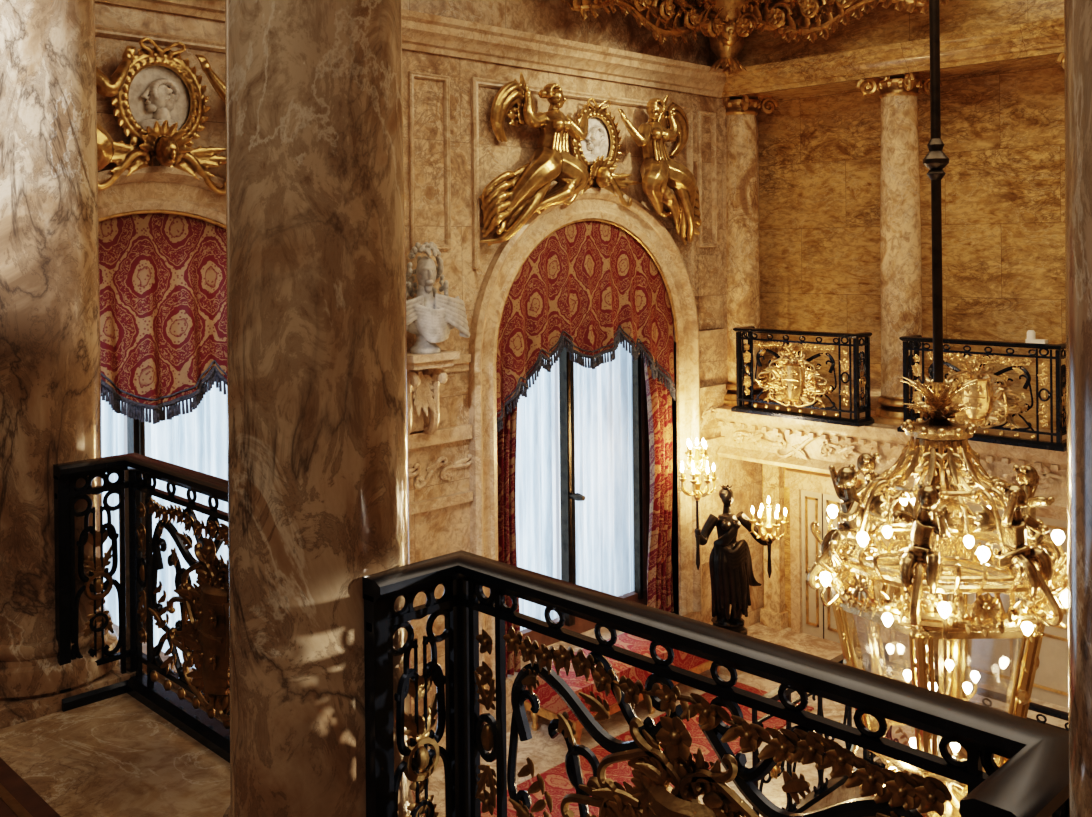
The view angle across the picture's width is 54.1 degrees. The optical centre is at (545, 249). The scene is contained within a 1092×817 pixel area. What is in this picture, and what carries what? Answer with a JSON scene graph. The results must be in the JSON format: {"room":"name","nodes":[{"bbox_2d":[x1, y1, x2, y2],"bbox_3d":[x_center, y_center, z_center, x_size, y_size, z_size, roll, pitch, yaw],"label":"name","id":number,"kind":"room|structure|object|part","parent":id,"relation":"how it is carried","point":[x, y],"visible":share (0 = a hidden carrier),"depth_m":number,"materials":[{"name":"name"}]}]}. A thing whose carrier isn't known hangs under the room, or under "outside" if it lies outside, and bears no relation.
{"room":"historic interior","nodes":[
{"label":"historic interior","id":0,"kind":"room"},
{"bbox_2d":[0,623,444,816],"bbox_3d":[-1.551,1.856,1.193,4.500,0.380,8.200,-1,0,-45],"label":"floor","id":1,"kind":"structure","parent":0,"point":[115,756],"depth_m":3.51,"materials":[{"name":"stone"}]},
{"bbox_2d":[0,0,143,728],"bbox_3d":[-1.988,-0.449,4.168,0.660,4.300,0.660,-1,0,-45],"label":"marble column","id":2,"kind":"structure","parent":1,"relation":"on","point":[50,356],"depth_m":3.97,"materials":[{"name":"brown stone"}]},
{"bbox_2d":[53,453,229,762],"bbox_3d":[-1.173,1.242,3.557,0.335,0.900,1.590,-1,0,-45],"label":"balustrade","id":3,"kind":"object","parent":1,"relation":"on","point":[203,642],"visible":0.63,"depth_m":3.97,"materials":[{"name":"black metal"}]},
{"bbox_2d":[223,0,424,816],"bbox_3d":[-0.593,-0.464,2.750,0.660,4.300,0.660,-1,0,-45],"label":"marble column","id":4,"kind":"structure","parent":1,"relation":"on","point":[318,492],"depth_m":2.55,"materials":[{"name":"brown stone"}]},
{"bbox_2d":[362,550,1068,816],"bbox_3d":[0.223,1.228,2.139,0.335,0.900,1.590,-1,0,-45],"label":"balustrade","id":5,"kind":"object","parent":1,"relation":"on","point":[1034,780],"visible":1,"depth_m":2.28,"materials":[{"name":"black metal"}]},
{"bbox_2d":[1064,0,1091,816],"bbox_3d":[0.861,-0.479,1.272,0.660,4.300,0.660,-1,0,-45],"label":"marble column","id":6,"kind":"structure","parent":1,"relation":"on","point":[1077,13],"depth_m":1.29,"materials":[{"name":"brown stone"}]},
{"bbox_2d":[95,0,762,737],"bbox_3d":[-2.072,1.852,6.784,11.600,8.900,0.500,-1,0,-45],"label":"wall","id":7,"kind":"structure","parent":0,"point":[445,530],"depth_m":7.95,"materials":[{"name":"stone"}]},
{"bbox_2d":[96,37,225,194],"bbox_3d":[-2.154,-0.681,6.127,2.572,1.339,0.418,-1,0,-45],"label":"sculpture","id":8,"kind":"object","parent":7,"relation":"attached to","point":[150,101],"visible":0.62,"depth_m":6.17,"materials":[{"name":"gold metal"}]},
{"bbox_2d":[101,380,221,641],"bbox_3d":[-2.436,1.546,6.437,2.200,3.560,0.270,-1,0,-45],"label":"window","id":9,"kind":"structure","parent":7,"relation":"in","point":[135,427],"depth_m":6.43,"materials":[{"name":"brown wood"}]},
{"bbox_2d":[101,381,228,668],"bbox_3d":[-2.550,1.547,6.553,2.160,3.520,0.098,-1,0,-45],"label":"sheer curtain","id":10,"kind":"object","parent":9,"relation":"hanging from","point":[197,440],"visible":0.03,"depth_m":6.77,"materials":[{"name":"white fabric"}]},
{"bbox_2d":[99,210,226,423],"bbox_3d":[-2.275,1.533,6.274,2.206,3.542,0.197,-1,0,-45],"label":"curtain","id":11,"kind":"object","parent":7,"relation":"hanging from","point":[162,273],"visible":0.28,"depth_m":6.29,"materials":[{"name":"red fabric"}]},
{"bbox_2d":[95,24,725,770],"bbox_3d":[-0.925,1.205,7.857,6.850,4.970,0.590,-1,0,-45],"label":"trim","id":12,"kind":"structure","parent":7,"relation":"attached to","point":[150,187],"depth_m":8.02,"materials":[{"name":"beige stone"}]},
{"bbox_3d":[4.168,1.331,7.922,0.450,0.230,0.450,-1,0,-45],"label":"base","id":13,"kind":"object","parent":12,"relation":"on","visible":0},
{"bbox_3d":[4.154,-0.064,7.922,0.340,2.560,0.340,-1,0,-45],"label":"shaft","id":14,"kind":"object","parent":13,"relation":"on","visible":0},
{"bbox_2d":[1055,52,1063,68],"bbox_3d":[4.140,-1.413,7.922,0.545,0.220,0.525,-1,0,-45],"label":"capital","id":15,"kind":"object","parent":14,"relation":"on","point":[1060,58],"visible":0.07,"depth_m":7.91,"materials":[{"name":"gold metal"}]},
{"bbox_2d":[95,0,725,97],"bbox_3d":[-2.140,-1.513,6.268,10.830,0.230,0.190,-1,0,-45],"label":"trim","id":16,"kind":"structure","parent":7,"relation":"attached to","point":[421,32],"depth_m":8.21,"materials":[{"name":"beige stone"}]},
{"bbox_2d":[406,242,469,435],"bbox_3d":[-0.828,0.626,7.411,0.549,1.364,0.371,-1,0,-45],"label":"bust","id":17,"kind":"object","parent":7,"relation":"attached to","point":[431,316],"visible":0.9,"depth_m":7.34,"materials":[{"name":"white stone"}]},
{"bbox_2d":[520,341,649,655],"bbox_3d":[0.216,1.518,9.046,2.200,3.560,0.270,-1,0,-45],"label":"window","id":18,"kind":"structure","parent":7,"relation":"in","point":[641,462],"depth_m":9.16,"materials":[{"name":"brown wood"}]},
{"bbox_2d":[516,340,633,630],"bbox_3d":[0.101,1.519,9.162,2.160,3.520,0.098,-1,0,-45],"label":"sheer curtain","id":19,"kind":"object","parent":18,"relation":"hanging from","point":[603,402],"visible":0.17,"depth_m":9.46,"materials":[{"name":"white fabric"}]},
{"bbox_2d":[496,218,677,677],"bbox_3d":[0.377,1.505,8.884,2.207,3.542,0.197,-1,0,-45],"label":"curtain","id":20,"kind":"object","parent":7,"relation":"hanging from","point":[592,285],"visible":0.94,"depth_m":8.90,"materials":[{"name":"red fabric"}]},
{"bbox_2d":[479,72,701,245],"bbox_3d":[0.497,-0.709,8.736,2.572,1.339,0.418,-1,0,-45],"label":"sculpture","id":21,"kind":"object","parent":7,"relation":"attached to","point":[511,198],"visible":1,"depth_m":8.38,"materials":[{"name":"gold metal"}]},
{"bbox_2d":[697,255,722,329],"bbox_3d":[1.530,0.389,9.979,0.360,0.690,0.019,-1,0,-45],"label":"panel","id":22,"kind":"object","parent":7,"relation":"attached to","point":[709,267],"depth_m":9.96,"materials":[{"name":"beige stone"}]},
{"bbox_2d":[657,0,818,14],"bbox_3d":[0.661,-2.367,3.413,10.830,0.520,8.200,-1,0,-45],"label":"trim","id":23,"kind":"structure","parent":7,"relation":"attached to","point":[659,1],"depth_m":9.40,"materials":[{"name":"gold metal"}]},
{"bbox_2d":[722,17,1063,97],"bbox_3d":[4.474,-1.582,7.159,0.152,0.230,8.200,-1,0,-45],"label":"beam","id":24,"kind":"structure","parent":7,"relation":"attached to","point":[1046,37],"depth_m":8.74,"materials":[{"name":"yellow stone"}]},
{"bbox_2d":[420,622,1068,816],"bbox_3d":[2.514,3.754,5.174,7.050,0.200,8.200,-1,0,-45],"label":"floor","id":25,"kind":"structure","parent":0,"point":[545,753],"depth_m":8.14,"materials":[{"name":"stone"}]},
{"bbox_2d":[524,633,719,744],"bbox_3d":[0.674,3.423,8.643,1.840,0.500,0.560,-1,0,-45],"label":"window bench","id":26,"kind":"object","parent":25,"relation":"on","point":[551,703],"visible":0.34,"depth_m":8.18,"materials":[{"name":"fabric"}]},
{"bbox_2d":[481,682,813,816],"bbox_3d":[0.836,3.664,7.270,3.600,0.015,1.540,-1,0,-45],"label":"carpet","id":27,"kind":"object","parent":25,"relation":"on","point":[558,785],"visible":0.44,"depth_m":7.56,"materials":[{"name":"red carpet"}]},
{"bbox_2d":[678,438,790,676],"bbox_3d":[1.599,2.637,9.348,1.016,2.053,0.574,-1,0,-11],"label":"candelabrum","id":28,"kind":"object","parent":25,"relation":"on","point":[730,560],"visible":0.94,"depth_m":9.29,"materials":[{"name":"brown metal"}]},
{"bbox_2d":[752,653,851,814],"bbox_3d":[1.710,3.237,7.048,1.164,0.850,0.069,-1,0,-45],"label":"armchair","id":29,"kind":"object","parent":25,"relation":"on","point":[823,789],"visible":0.27,"depth_m":6.99,"materials":[{"name":"black metal"}]},
{"bbox_2d":[858,643,1068,795],"bbox_3d":[2.893,3.225,6.886,0.401,0.850,1.800,-1,0,-45],"label":"stair railing","id":30,"kind":"object","parent":25,"relation":"on","point":[868,755],"visible":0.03,"depth_m":6.94,"materials":[{"name":"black metal"}]},
{"bbox_2d":[737,0,1063,101],"bbox_3d":[4.744,-2.080,7.430,0.620,1.180,8.200,-1,0,-45],"label":"entablature","id":31,"kind":"object","parent":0,"point":[881,26],"depth_m":8.87,"materials":[{"name":"beige stone"}]},
{"bbox_2d":[758,64,1065,816],"bbox_3d":[5.077,1.777,7.717,0.200,8.900,8.200,-1,0,-45],"label":"wall","id":32,"kind":"structure","parent":0,"point":[1003,132],"depth_m":9.23,"materials":[{"name":"yellow stone"}]},
{"bbox_2d":[785,469,859,647],"bbox_3d":[2.593,2.883,10.046,0.090,1.540,0.740,-1,0,-45],"label":"door","id":33,"kind":"structure","parent":32,"relation":"in","point":[811,494],"depth_m":10.15,"materials":[{"name":"beige wood"}]},
{"bbox_2d":[760,464,935,672],"bbox_3d":[3.345,2.770,9.258,0.120,1.750,3.480,-1,0,-45],"label":"pilasters","id":34,"kind":"object","parent":32,"relation":"attached to","point":[773,614],"depth_m":10.35,"materials":[{"name":"beige stone"}]},
{"bbox_2d":[716,404,1066,511],"bbox_3d":[4.737,1.675,7.384,0.750,0.470,8.200,-1,0,-45],"label":"fascia","id":35,"kind":"object","parent":32,"relation":"attached to","point":[813,446],"depth_m":9.16,"materials":[{"name":"beige stone"}]},
{"bbox_2d":[724,381,775,406],"bbox_3d":[1.889,1.355,10.239,0.450,0.230,0.450,-1,0,-45],"label":"base","id":36,"kind":"object","parent":35,"relation":"on","point":[730,398],"visible":0.34,"depth_m":10.09,"materials":[{"name":"gold metal"}]},
{"bbox_2d":[726,114,760,381],"bbox_3d":[1.874,-0.040,10.239,0.340,2.560,0.340,-1,0,-45],"label":"shaft","id":37,"kind":"object","parent":36,"relation":"on","point":[742,204],"visible":0.75,"depth_m":10.10,"materials":[{"name":"beige stone"}]},
{"bbox_2d":[722,94,778,115],"bbox_3d":[1.860,-1.389,10.239,0.545,0.220,0.525,-1,0,-45],"label":"capital","id":38,"kind":"object","parent":37,"relation":"on","point":[742,104],"visible":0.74,"depth_m":10.10,"materials":[{"name":"gold metal"}]},
{"bbox_2d":[731,326,873,426],"bbox_3d":[2.218,1.084,9.387,0.301,0.765,1.280,-1,0,-45],"label":"balcony railing","id":39,"kind":"object","parent":35,"relation":"on","point":[790,376],"visible":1,"depth_m":9.24,"materials":[{"name":"black metal"}]},
{"bbox_2d":[871,395,929,425],"bbox_3d":[3.025,1.343,9.084,0.450,0.230,0.450,-1,0,-45],"label":"base","id":40,"kind":"object","parent":35,"relation":"on","point":[890,410],"visible":0.49,"depth_m":8.95,"materials":[{"name":"gold metal"}]},
{"bbox_2d":[880,95,922,396],"bbox_3d":[3.010,-0.052,9.084,0.340,2.560,0.340,-1,0,-45],"label":"shaft","id":41,"kind":"object","parent":40,"relation":"on","point":[900,209],"visible":0.77,"depth_m":8.95,"materials":[{"name":"beige stone"}]},
{"bbox_2d":[856,72,941,98],"bbox_3d":[2.996,-1.401,9.084,0.545,0.220,0.525,-1,0,-45],"label":"capital","id":42,"kind":"object","parent":41,"relation":"on","point":[906,83],"visible":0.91,"depth_m":8.96,"materials":[{"name":"gold metal"}]},
{"bbox_2d":[897,335,1066,451],"bbox_3d":[3.354,1.072,8.232,0.301,0.765,1.280,-1,0,-45],"label":"balcony railing","id":43,"kind":"object","parent":35,"relation":"on","point":[980,395],"visible":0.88,"depth_m":8.07,"materials":[{"name":"black metal"}]},
{"bbox_2d":[1025,330,1047,343],"bbox_3d":[3.609,0.639,7.870,0.060,0.093,0.140,-1,0,-45],"label":"sensor box","id":44,"kind":"object","parent":43,"relation":"on","point":[1031,336],"visible":1,"depth_m":7.87,"materials":[{"name":"plastic"}]},
{"bbox_2d":[945,498,1067,707],"bbox_3d":[3.862,2.810,8.756,0.090,1.660,1.280,-1,0,-45],"label":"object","id":45,"kind":"structure","parent":32,"relation":"in","point":[995,660],"depth_m":8.71,"materials":[{"name":"beige wood"}]},
{"bbox_3d":[0.773,-2.678,3.738,11.850,0.100,8.900,-1,0,-45],"label":"ceiling","id":46,"kind":"structure","parent":0,"visible":0},
{"bbox_2d":[561,0,956,76],"bbox_3d":[1.645,-2.107,9.050,3.255,1.060,1.976,-1,0,1],"label":"ornament","id":47,"kind":"object","parent":46,"relation":"attached to","point":[726,23],"visible":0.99,"depth_m":9.17,"materials":[{"name":"gold metal"}]},
{"bbox_2d":[807,0,1067,816],"bbox_3d":[1.900,0.140,5.197,1.252,5.560,1.248,-1,0,-45],"label":"chandelier","id":48,"kind":"object","parent":46,"relation":"hanging from","point":[936,523],"visible":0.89,"depth_m":5.06,"materials":[{"name":"gold metal"}]},
{"bbox_3d":[1.888,-0.990,5.197,0.280,3.300,0.280,-1,0,-45],"label":"rod","id":49,"kind":"part","parent":48,"relation":"part of","materials":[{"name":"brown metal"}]},
{"bbox_3d":[1.917,1.789,5.197,1.256,2.322,1.256,-1,0,-45],"label":"gilt frame","id":50,"kind":"part","parent":48,"relation":"part of","materials":[{"name":"gold metal"}]}
]}

